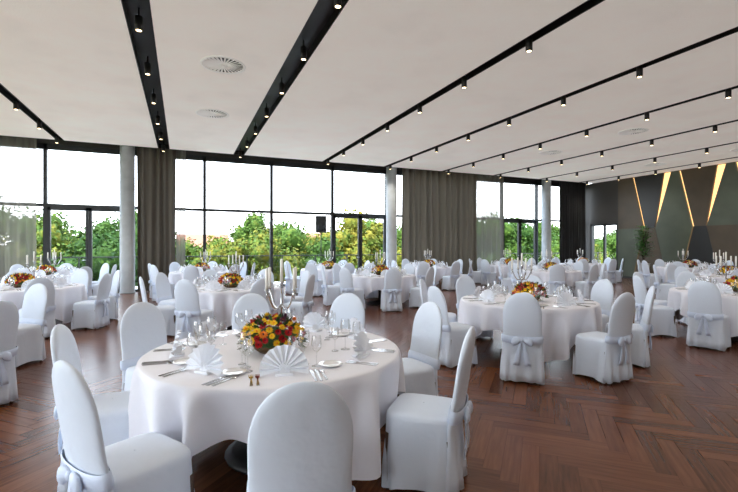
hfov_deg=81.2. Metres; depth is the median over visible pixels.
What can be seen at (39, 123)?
ceiling spotlight
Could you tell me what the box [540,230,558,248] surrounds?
tree
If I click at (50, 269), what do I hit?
flower bouquet
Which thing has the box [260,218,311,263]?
tree
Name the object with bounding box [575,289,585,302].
napkin
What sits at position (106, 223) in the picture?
tree
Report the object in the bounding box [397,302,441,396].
banquet chair
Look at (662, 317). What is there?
banquet chair
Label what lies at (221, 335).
cutlery
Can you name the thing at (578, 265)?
banquet chair
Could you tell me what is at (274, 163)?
window
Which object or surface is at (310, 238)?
tree
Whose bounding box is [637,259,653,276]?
banquet chair
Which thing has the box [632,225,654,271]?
potted plant
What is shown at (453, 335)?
banquet chair
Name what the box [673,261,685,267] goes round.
banquet chair
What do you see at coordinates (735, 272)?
banquet chair
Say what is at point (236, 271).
candelabra
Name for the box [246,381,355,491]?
banquet chair
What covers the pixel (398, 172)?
window
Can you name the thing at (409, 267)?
banquet chair
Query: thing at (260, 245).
tree
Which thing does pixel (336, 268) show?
banquet chair
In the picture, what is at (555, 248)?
tree
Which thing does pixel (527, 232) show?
tree
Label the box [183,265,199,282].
banquet chair
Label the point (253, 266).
banquet chair
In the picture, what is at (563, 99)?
ceiling spotlight
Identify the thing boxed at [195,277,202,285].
napkin
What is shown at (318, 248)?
tree
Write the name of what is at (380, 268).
flower bouquet
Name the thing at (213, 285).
napkin
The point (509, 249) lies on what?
tree
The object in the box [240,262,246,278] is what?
banquet chair
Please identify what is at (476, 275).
banquet chair
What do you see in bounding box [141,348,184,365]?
cutlery
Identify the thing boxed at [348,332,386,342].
cutlery
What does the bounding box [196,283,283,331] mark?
round banquet table
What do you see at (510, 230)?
tree
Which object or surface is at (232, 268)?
banquet chair
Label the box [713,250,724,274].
candelabra
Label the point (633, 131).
ceiling air vent
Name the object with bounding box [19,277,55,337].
banquet chair
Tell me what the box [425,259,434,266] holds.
flower bouquet
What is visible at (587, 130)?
ceiling spotlight
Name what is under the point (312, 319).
napkin
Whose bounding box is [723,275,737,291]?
flower bouquet
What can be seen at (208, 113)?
ceiling air vent
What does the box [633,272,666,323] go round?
banquet chair
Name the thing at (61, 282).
table setting
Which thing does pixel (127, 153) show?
concrete column
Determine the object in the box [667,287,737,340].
round banquet table
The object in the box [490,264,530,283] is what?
round banquet table
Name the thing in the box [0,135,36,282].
sheer curtain
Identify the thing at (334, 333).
bread plate
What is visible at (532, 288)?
flower bouquet
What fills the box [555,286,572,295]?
napkin
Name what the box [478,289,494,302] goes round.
napkin
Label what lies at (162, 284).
banquet chair
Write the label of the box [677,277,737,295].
table setting
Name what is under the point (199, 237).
house
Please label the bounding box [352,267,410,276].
table setting
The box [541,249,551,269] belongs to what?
candelabra
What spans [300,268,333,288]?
round banquet table
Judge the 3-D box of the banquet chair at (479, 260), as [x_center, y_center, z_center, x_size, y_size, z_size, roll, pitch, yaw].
[4.846,1.000,18.137,0.484,1.000,0.570,0,0,-34]
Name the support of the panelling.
attached to the wall at (601, 198)
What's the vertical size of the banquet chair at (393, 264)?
1.000 m
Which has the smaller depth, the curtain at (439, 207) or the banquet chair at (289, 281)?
the banquet chair at (289, 281)
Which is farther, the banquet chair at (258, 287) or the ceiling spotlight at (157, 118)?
the ceiling spotlight at (157, 118)
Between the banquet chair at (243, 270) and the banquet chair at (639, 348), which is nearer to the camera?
the banquet chair at (639, 348)
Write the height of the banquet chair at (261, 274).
1.000 m
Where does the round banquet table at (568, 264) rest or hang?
on the floor
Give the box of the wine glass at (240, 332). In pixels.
[239,332,251,367]
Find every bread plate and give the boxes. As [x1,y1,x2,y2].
[172,358,188,364]
[185,341,205,345]
[221,367,246,374]
[319,360,342,366]
[332,332,349,335]
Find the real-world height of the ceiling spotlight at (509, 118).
0.311 m
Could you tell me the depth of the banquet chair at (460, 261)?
16.25 m
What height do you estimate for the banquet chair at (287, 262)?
1.000 m
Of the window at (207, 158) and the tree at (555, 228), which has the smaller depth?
the window at (207, 158)
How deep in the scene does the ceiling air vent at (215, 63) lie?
7.46 m
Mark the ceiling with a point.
(76, 67)
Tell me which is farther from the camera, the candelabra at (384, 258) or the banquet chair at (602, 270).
the banquet chair at (602, 270)
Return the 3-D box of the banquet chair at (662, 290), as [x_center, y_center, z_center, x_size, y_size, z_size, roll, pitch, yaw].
[7.928,1.000,11.508,0.570,1.000,0.484,0,0,29]
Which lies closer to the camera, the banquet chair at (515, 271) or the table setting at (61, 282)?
the table setting at (61, 282)
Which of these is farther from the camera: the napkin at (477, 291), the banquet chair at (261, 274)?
the banquet chair at (261, 274)
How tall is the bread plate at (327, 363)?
0.014 m
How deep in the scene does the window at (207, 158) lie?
15.55 m
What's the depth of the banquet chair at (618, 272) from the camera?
17.56 m
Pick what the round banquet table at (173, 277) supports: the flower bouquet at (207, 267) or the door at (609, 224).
the flower bouquet at (207, 267)
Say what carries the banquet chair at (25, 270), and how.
on the floor
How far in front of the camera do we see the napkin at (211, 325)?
3.42 m
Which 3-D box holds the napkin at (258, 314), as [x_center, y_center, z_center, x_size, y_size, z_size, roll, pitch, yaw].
[-0.930,0.663,3.767,0.280,0.167,0.092,0,0,-20]
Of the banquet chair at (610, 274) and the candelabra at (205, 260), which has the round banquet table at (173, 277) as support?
the candelabra at (205, 260)
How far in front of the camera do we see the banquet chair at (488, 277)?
16.24 m
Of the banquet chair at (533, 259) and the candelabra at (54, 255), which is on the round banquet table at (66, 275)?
the candelabra at (54, 255)
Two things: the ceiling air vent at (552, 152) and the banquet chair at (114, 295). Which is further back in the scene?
the ceiling air vent at (552, 152)
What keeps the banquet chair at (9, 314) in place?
on the floor
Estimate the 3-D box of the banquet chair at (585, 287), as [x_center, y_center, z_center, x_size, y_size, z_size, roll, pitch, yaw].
[6.189,1.000,12.241,0.484,1.000,0.570,0,0,-30]
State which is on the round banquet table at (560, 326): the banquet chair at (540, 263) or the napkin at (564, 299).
the napkin at (564, 299)
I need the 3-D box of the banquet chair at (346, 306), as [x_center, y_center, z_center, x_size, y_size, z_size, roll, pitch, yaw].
[-0.297,1.000,4.331,0.484,1.000,0.570,0,0,18]
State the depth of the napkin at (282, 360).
2.50 m
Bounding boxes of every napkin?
[169,330,184,358]
[184,343,223,375]
[193,318,218,340]
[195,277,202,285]
[204,280,220,290]
[237,280,251,289]
[244,275,255,282]
[247,312,274,325]
[259,344,308,376]
[302,312,329,331]
[348,317,365,339]
[352,331,372,359]
[473,286,480,297]
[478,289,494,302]
[489,284,501,294]
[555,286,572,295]
[556,292,576,305]
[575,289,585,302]
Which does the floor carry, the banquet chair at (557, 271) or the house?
the banquet chair at (557, 271)
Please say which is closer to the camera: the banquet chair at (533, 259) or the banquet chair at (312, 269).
the banquet chair at (312, 269)
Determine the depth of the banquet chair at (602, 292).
6.46 m
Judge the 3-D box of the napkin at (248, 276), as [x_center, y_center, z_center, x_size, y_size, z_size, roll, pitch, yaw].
[-2.385,0.663,8.556,0.280,0.167,0.092,0,0,12]
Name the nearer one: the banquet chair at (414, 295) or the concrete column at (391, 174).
the banquet chair at (414, 295)
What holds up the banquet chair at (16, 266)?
on the floor
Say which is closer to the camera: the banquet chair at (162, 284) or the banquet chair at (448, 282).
the banquet chair at (162, 284)
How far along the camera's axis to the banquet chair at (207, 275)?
9.09 m
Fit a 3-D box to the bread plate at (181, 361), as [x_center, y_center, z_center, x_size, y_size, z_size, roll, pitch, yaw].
[-1.175,0.740,2.752,0.150,0.014,0.150,0,0,25]
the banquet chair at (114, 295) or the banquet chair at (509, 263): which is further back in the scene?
the banquet chair at (509, 263)
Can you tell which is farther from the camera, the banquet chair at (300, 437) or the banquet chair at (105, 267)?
the banquet chair at (105, 267)
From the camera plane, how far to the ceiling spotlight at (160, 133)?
12.03 m
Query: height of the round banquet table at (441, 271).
0.752 m
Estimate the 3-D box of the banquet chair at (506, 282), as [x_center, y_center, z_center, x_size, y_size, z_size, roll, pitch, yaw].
[4.379,1.000,13.629,0.570,1.000,0.484,0,0,17]
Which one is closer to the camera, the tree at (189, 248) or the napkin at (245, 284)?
the napkin at (245, 284)
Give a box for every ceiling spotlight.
[13,97,18,109]
[37,119,41,128]
[55,134,58,142]
[135,8,142,31]
[144,56,150,74]
[151,88,155,103]
[155,111,159,123]
[159,128,162,139]
[264,103,268,116]
[279,77,283,93]
[301,40,306,60]
[334,0,341,8]
[385,122,388,130]
[417,103,421,112]
[461,76,466,88]
[507,117,510,125]
[526,36,532,52]
[561,95,565,105]
[585,129,588,136]
[636,65,642,77]
[644,111,648,119]
[713,124,717,131]
[725,88,731,98]
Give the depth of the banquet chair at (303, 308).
7.49 m
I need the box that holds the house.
[185,234,227,248]
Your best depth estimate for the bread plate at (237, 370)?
2.54 m
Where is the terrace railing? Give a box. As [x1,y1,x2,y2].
[37,252,602,274]
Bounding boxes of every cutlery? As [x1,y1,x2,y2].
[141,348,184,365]
[158,366,238,385]
[168,334,228,345]
[249,369,327,386]
[345,348,394,365]
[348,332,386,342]
[471,300,498,304]
[553,304,590,307]
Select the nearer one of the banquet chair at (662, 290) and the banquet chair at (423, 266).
the banquet chair at (662, 290)
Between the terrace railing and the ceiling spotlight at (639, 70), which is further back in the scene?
the terrace railing
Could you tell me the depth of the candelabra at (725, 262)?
7.27 m
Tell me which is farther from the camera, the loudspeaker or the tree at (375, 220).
the tree at (375, 220)
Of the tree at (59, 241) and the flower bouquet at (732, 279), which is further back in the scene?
the tree at (59, 241)
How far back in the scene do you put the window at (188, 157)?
14.98 m
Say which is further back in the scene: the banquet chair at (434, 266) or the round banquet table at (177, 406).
the banquet chair at (434, 266)
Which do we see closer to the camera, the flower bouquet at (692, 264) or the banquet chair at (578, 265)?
the banquet chair at (578, 265)
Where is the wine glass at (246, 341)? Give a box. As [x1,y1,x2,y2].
[237,341,246,364]
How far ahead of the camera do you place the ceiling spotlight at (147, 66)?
7.46 m
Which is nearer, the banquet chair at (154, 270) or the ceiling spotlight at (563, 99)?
the ceiling spotlight at (563, 99)
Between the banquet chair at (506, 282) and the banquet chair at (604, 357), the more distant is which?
the banquet chair at (506, 282)
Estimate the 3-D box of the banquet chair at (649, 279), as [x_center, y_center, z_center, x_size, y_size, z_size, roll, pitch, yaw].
[9.892,1.000,15.063,0.570,1.000,0.484,0,0,4]
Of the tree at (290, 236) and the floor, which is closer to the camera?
the floor
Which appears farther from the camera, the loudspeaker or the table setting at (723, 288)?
the loudspeaker
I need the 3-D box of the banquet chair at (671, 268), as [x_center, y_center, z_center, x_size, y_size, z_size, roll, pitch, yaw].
[8.704,1.000,12.066,0.484,1.000,0.570,0,0,-14]
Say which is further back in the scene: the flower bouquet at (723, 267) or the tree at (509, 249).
the tree at (509, 249)
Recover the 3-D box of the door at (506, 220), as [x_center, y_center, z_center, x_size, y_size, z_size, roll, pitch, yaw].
[7.226,-0.820,20.643,2.138,4.640,0.190,0,0,-23]
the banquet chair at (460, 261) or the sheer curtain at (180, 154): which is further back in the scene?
the banquet chair at (460, 261)
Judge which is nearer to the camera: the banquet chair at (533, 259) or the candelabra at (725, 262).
the candelabra at (725, 262)
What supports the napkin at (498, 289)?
on the round banquet table at (560, 326)
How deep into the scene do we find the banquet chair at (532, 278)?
7.33 m
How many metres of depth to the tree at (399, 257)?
26.35 m
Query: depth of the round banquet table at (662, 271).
14.98 m
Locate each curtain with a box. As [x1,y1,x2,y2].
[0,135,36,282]
[137,147,175,291]
[176,150,185,266]
[402,168,476,280]
[476,174,503,263]
[559,181,585,262]
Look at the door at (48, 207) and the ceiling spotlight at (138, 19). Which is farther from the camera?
the door at (48, 207)
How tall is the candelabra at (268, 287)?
0.650 m
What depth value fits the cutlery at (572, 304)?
5.30 m
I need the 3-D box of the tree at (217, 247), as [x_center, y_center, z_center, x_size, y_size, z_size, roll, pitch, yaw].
[-10.376,3.271,28.370,5.672,8.475,4.786,0,0,-8]
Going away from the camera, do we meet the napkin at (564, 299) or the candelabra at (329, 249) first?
the napkin at (564, 299)
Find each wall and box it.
[37,138,585,184]
[585,161,737,262]
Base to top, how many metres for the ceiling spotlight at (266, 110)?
0.311 m
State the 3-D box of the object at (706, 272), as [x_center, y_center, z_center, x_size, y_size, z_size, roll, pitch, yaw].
[9.022,0.637,10.878,1.571,0.220,1.571,0,0,32]
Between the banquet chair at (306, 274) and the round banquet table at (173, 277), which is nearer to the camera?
the banquet chair at (306, 274)
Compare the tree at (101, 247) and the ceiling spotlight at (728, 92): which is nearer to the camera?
the ceiling spotlight at (728, 92)
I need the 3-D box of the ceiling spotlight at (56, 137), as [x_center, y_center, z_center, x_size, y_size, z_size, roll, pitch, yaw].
[-9.052,-3.145,12.482,0.102,0.311,0.099,0,0,-23]
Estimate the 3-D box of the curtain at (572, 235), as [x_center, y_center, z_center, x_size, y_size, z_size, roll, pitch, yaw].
[10.172,-0.902,21.487,1.763,4.775,0.132,0,0,-23]
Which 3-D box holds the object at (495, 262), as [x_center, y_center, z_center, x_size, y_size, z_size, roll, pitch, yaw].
[5.560,0.637,17.116,1.571,0.220,1.571,0,0,-33]
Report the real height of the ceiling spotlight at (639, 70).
0.311 m
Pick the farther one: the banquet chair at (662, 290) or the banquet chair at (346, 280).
the banquet chair at (662, 290)
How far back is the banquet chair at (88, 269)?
10.69 m
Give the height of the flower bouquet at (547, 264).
0.275 m
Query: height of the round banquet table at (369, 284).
0.752 m
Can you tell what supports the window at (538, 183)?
in the wall at (47, 141)
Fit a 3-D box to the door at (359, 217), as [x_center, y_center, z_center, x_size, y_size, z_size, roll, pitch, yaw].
[-0.354,-0.820,17.362,2.358,4.640,0.190,0,0,-23]
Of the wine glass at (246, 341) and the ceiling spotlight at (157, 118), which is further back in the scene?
the ceiling spotlight at (157, 118)
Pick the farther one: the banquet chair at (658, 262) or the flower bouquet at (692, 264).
the banquet chair at (658, 262)
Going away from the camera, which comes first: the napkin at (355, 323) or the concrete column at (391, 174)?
the napkin at (355, 323)
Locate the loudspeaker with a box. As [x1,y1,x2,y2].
[316,216,325,232]
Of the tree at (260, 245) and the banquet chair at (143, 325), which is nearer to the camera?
the banquet chair at (143, 325)
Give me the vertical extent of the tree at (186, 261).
6.836 m
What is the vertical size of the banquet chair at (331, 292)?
1.000 m
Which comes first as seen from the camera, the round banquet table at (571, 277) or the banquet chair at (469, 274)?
the round banquet table at (571, 277)
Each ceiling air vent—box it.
[195,108,228,118]
[200,55,245,73]
[539,150,562,154]
[617,128,649,134]
[644,163,666,166]
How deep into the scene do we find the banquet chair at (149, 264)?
12.27 m
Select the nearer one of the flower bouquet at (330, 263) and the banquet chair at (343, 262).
the flower bouquet at (330, 263)
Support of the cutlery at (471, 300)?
on the round banquet table at (560, 326)
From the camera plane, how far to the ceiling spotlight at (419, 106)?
9.62 m
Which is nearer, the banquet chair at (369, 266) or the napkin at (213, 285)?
the napkin at (213, 285)
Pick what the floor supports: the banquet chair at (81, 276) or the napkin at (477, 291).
the banquet chair at (81, 276)
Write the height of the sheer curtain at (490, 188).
4.775 m
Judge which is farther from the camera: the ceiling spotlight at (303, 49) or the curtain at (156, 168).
the curtain at (156, 168)
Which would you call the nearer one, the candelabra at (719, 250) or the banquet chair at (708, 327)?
the banquet chair at (708, 327)
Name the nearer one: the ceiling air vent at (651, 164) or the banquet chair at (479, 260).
the ceiling air vent at (651, 164)
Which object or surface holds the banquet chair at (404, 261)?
on the floor
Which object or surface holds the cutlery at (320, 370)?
on the round banquet table at (177, 406)
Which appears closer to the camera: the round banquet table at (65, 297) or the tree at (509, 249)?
the round banquet table at (65, 297)
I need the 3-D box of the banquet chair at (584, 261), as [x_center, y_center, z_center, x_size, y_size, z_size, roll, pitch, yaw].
[8.539,1.000,17.165,0.484,1.000,0.570,0,0,28]
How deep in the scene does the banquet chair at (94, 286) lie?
11.52 m
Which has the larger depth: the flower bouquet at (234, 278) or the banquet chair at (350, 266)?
the banquet chair at (350, 266)
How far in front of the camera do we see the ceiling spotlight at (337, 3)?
5.35 m
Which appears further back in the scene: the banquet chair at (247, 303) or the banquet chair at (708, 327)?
the banquet chair at (708, 327)
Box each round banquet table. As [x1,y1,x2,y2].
[0,283,86,322]
[1,273,72,284]
[128,327,405,479]
[168,270,228,285]
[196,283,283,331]
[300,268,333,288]
[352,273,415,304]
[414,266,450,286]
[458,293,601,361]
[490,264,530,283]
[522,269,582,291]
[559,263,606,276]
[656,266,706,282]
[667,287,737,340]
[696,273,728,282]
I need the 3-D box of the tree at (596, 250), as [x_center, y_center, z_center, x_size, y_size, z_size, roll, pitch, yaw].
[18.364,3.537,35.176,4.486,7.942,5.315,0,0,-38]
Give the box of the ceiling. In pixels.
[0,0,737,182]
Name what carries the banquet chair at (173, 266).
on the floor
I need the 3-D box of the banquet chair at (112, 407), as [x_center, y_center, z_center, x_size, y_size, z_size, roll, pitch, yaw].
[-1.733,1.000,2.826,0.570,1.000,0.484,0,0,-19]
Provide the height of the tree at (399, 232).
9.350 m
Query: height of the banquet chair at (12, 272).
1.000 m
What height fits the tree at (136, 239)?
9.497 m
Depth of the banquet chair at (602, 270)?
12.85 m
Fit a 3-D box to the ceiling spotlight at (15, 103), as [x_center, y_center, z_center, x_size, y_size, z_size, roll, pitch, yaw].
[-7.733,-3.145,9.435,0.102,0.311,0.099,0,0,-23]
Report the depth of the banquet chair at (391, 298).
9.74 m
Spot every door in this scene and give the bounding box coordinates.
[45,143,119,291]
[333,166,385,268]
[503,179,536,264]
[591,223,617,269]
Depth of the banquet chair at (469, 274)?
15.13 m
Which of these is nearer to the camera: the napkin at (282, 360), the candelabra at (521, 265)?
the napkin at (282, 360)
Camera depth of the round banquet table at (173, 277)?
11.98 m
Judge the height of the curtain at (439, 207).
4.775 m
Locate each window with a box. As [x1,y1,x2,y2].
[36,143,44,264]
[135,150,204,291]
[205,156,271,270]
[272,161,332,285]
[397,171,401,216]
[537,182,558,263]
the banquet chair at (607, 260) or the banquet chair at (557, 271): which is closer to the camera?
the banquet chair at (557, 271)
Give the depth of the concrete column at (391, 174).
17.30 m
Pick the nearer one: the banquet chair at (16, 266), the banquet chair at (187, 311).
the banquet chair at (187, 311)
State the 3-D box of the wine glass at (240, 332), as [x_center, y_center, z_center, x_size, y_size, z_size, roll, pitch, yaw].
[-0.760,0.637,2.647,0.076,0.219,0.075,0,0,25]
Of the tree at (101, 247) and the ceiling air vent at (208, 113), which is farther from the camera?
the tree at (101, 247)
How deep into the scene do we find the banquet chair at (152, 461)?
1.91 m
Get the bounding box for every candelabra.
[26,251,41,275]
[47,250,61,273]
[200,249,210,265]
[228,251,243,273]
[264,259,297,323]
[325,249,333,260]
[375,250,385,264]
[511,253,532,282]
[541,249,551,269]
[678,251,688,259]
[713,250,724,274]
[715,252,736,279]
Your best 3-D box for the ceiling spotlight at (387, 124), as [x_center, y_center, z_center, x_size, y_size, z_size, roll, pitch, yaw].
[0.479,-3.145,11.180,0.102,0.311,0.099,0,0,-23]
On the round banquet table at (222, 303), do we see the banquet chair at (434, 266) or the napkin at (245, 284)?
the napkin at (245, 284)
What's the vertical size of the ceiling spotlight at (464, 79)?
0.311 m
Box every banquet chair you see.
[0,301,18,404]
[3,270,23,311]
[9,264,24,271]
[15,283,47,366]
[19,268,35,277]
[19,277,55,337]
[50,324,129,491]
[52,360,194,491]
[60,263,72,272]
[70,269,88,300]
[71,273,110,329]
[80,266,92,296]
[88,270,120,319]
[92,263,108,284]
[92,264,116,295]
[120,302,166,390]
[139,277,175,335]
[148,263,152,298]
[151,265,174,300]
[155,272,175,308]
[169,262,179,271]
[174,279,213,339]
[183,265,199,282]
[201,270,218,284]
[208,261,217,269]
[228,264,239,275]
[232,293,270,329]
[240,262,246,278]
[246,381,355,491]
[250,278,273,314]
[251,263,254,282]
[256,269,273,283]
[283,274,314,325]
[284,262,300,294]
[284,271,309,303]
[285,261,299,277]
[305,263,323,296]
[321,266,340,305]
[329,293,364,328]
[332,264,340,284]
[338,260,346,266]
[339,268,365,308]
[343,263,354,273]
[364,263,377,298]
[380,268,402,311]
[381,326,475,491]
[391,260,397,268]
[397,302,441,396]
[402,259,416,283]
[403,263,414,274]
[409,267,433,307]
[416,265,436,286]
[417,261,428,283]
[419,279,456,321]
[428,286,477,367]
[431,259,438,284]
[442,261,459,290]
[456,275,492,338]
[457,259,462,273]
[459,260,471,276]
[469,258,480,282]
[477,258,481,270]
[481,259,496,285]
[498,262,511,292]
[500,293,544,384]
[508,261,513,277]
[511,263,520,290]
[522,275,542,286]
[527,258,535,264]
[537,261,545,268]
[546,264,564,294]
[567,261,583,292]
[572,292,634,384]
[574,264,597,298]
[579,259,588,280]
[585,263,604,280]
[590,279,613,331]
[597,257,610,279]
[599,259,616,283]
[605,286,654,367]
[615,259,623,282]
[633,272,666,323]
[633,275,676,336]
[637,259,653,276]
[642,260,661,287]
[653,265,675,300]
[654,259,667,283]
[667,264,676,283]
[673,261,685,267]
[675,267,688,286]
[676,271,697,324]
[686,281,730,351]
[707,264,721,273]
[729,269,737,278]
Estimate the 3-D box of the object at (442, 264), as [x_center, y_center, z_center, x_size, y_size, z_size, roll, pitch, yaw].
[2.164,0.637,15.646,1.571,0.220,1.571,0,0,17]
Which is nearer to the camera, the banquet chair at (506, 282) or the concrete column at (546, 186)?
the banquet chair at (506, 282)
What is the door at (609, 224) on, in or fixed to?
in the wall at (601, 198)
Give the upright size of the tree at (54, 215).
10.302 m
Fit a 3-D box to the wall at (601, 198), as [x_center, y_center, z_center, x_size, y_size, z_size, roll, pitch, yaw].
[15.331,-0.830,12.791,0.300,4.660,21.300,0,0,-23]
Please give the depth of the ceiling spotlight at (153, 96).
8.98 m
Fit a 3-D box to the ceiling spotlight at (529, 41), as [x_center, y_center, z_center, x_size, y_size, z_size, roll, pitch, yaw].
[2.457,-3.145,6.609,0.102,0.311,0.099,0,0,-23]
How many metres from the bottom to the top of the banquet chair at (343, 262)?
1.000 m
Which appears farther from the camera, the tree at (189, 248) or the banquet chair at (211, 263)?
the tree at (189, 248)
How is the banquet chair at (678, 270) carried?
on the floor
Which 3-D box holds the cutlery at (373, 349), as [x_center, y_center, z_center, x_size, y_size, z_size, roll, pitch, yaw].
[0.020,0.744,2.918,0.225,0.008,0.439,0,0,20]
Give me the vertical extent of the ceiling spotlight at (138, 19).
0.311 m
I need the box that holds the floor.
[0,278,737,491]
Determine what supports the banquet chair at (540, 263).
on the floor
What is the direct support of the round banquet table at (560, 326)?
on the floor
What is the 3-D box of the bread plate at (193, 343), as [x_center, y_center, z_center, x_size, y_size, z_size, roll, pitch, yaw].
[-1.307,0.740,3.251,0.150,0.014,0.150,0,0,-17]
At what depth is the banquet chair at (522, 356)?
4.63 m
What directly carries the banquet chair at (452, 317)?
on the floor
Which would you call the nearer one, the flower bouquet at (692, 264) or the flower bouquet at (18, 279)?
the flower bouquet at (18, 279)
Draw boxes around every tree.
[36,208,83,237]
[36,219,79,268]
[38,225,137,285]
[92,209,137,278]
[119,218,175,285]
[175,237,202,265]
[185,260,223,269]
[187,232,249,270]
[227,225,304,281]
[228,207,269,249]
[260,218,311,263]
[297,235,344,275]
[298,230,320,262]
[314,205,382,271]
[364,219,382,259]
[374,225,401,261]
[397,246,401,270]
[504,216,533,260]
[505,246,527,261]
[510,214,541,262]
[530,218,558,249]
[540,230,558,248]
[540,239,559,259]
[595,234,615,259]
[595,244,611,263]
[610,229,615,258]
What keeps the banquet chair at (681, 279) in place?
on the floor
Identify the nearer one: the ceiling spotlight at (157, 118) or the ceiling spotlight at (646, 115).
the ceiling spotlight at (646, 115)
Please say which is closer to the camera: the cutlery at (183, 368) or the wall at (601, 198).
the cutlery at (183, 368)
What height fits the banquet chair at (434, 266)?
1.000 m
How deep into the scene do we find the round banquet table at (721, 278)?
10.52 m
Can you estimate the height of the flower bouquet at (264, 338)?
0.276 m
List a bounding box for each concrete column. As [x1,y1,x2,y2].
[119,145,135,293]
[386,167,396,267]
[542,179,550,261]
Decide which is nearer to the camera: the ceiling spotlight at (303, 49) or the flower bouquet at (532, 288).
the flower bouquet at (532, 288)
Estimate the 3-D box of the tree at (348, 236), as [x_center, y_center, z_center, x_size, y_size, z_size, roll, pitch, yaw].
[-0.570,2.278,31.413,6.410,10.465,6.530,0,0,38]
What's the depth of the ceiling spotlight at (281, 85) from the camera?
8.39 m
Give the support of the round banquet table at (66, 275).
on the floor
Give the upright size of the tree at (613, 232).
10.544 m
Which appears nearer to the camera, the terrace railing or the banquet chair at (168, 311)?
the banquet chair at (168, 311)
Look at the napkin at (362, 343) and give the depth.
2.90 m
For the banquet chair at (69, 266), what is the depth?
12.61 m
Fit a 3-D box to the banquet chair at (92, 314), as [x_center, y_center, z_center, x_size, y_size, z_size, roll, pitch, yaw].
[-5.074,1.000,7.903,0.570,1.000,0.484,0,0,-4]
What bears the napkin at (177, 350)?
on the round banquet table at (177, 406)
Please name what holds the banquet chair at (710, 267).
on the floor
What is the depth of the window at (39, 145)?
13.16 m
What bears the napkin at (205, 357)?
on the round banquet table at (177, 406)
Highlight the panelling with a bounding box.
[618,162,737,276]
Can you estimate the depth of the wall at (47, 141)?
15.65 m
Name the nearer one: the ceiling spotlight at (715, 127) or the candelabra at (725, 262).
the candelabra at (725, 262)
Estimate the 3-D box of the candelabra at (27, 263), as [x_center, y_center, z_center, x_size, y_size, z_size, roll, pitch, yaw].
[-6.300,0.423,8.100,0.248,0.650,0.248,0,0,-37]
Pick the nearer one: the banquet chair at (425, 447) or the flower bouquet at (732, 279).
the banquet chair at (425, 447)
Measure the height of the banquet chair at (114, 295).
1.000 m
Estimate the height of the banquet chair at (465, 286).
1.000 m
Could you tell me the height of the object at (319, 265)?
0.220 m
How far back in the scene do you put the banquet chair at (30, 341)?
5.59 m
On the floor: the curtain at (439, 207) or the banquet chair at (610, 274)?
the banquet chair at (610, 274)
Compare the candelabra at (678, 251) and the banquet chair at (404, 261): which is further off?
the banquet chair at (404, 261)
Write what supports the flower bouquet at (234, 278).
on the round banquet table at (222, 303)
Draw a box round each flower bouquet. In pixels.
[4,273,34,287]
[35,265,56,274]
[194,262,209,271]
[218,272,243,287]
[237,312,308,353]
[322,261,333,268]
[371,265,388,274]
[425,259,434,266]
[511,281,548,300]
[542,262,555,269]
[682,260,697,267]
[718,266,737,275]
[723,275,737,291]

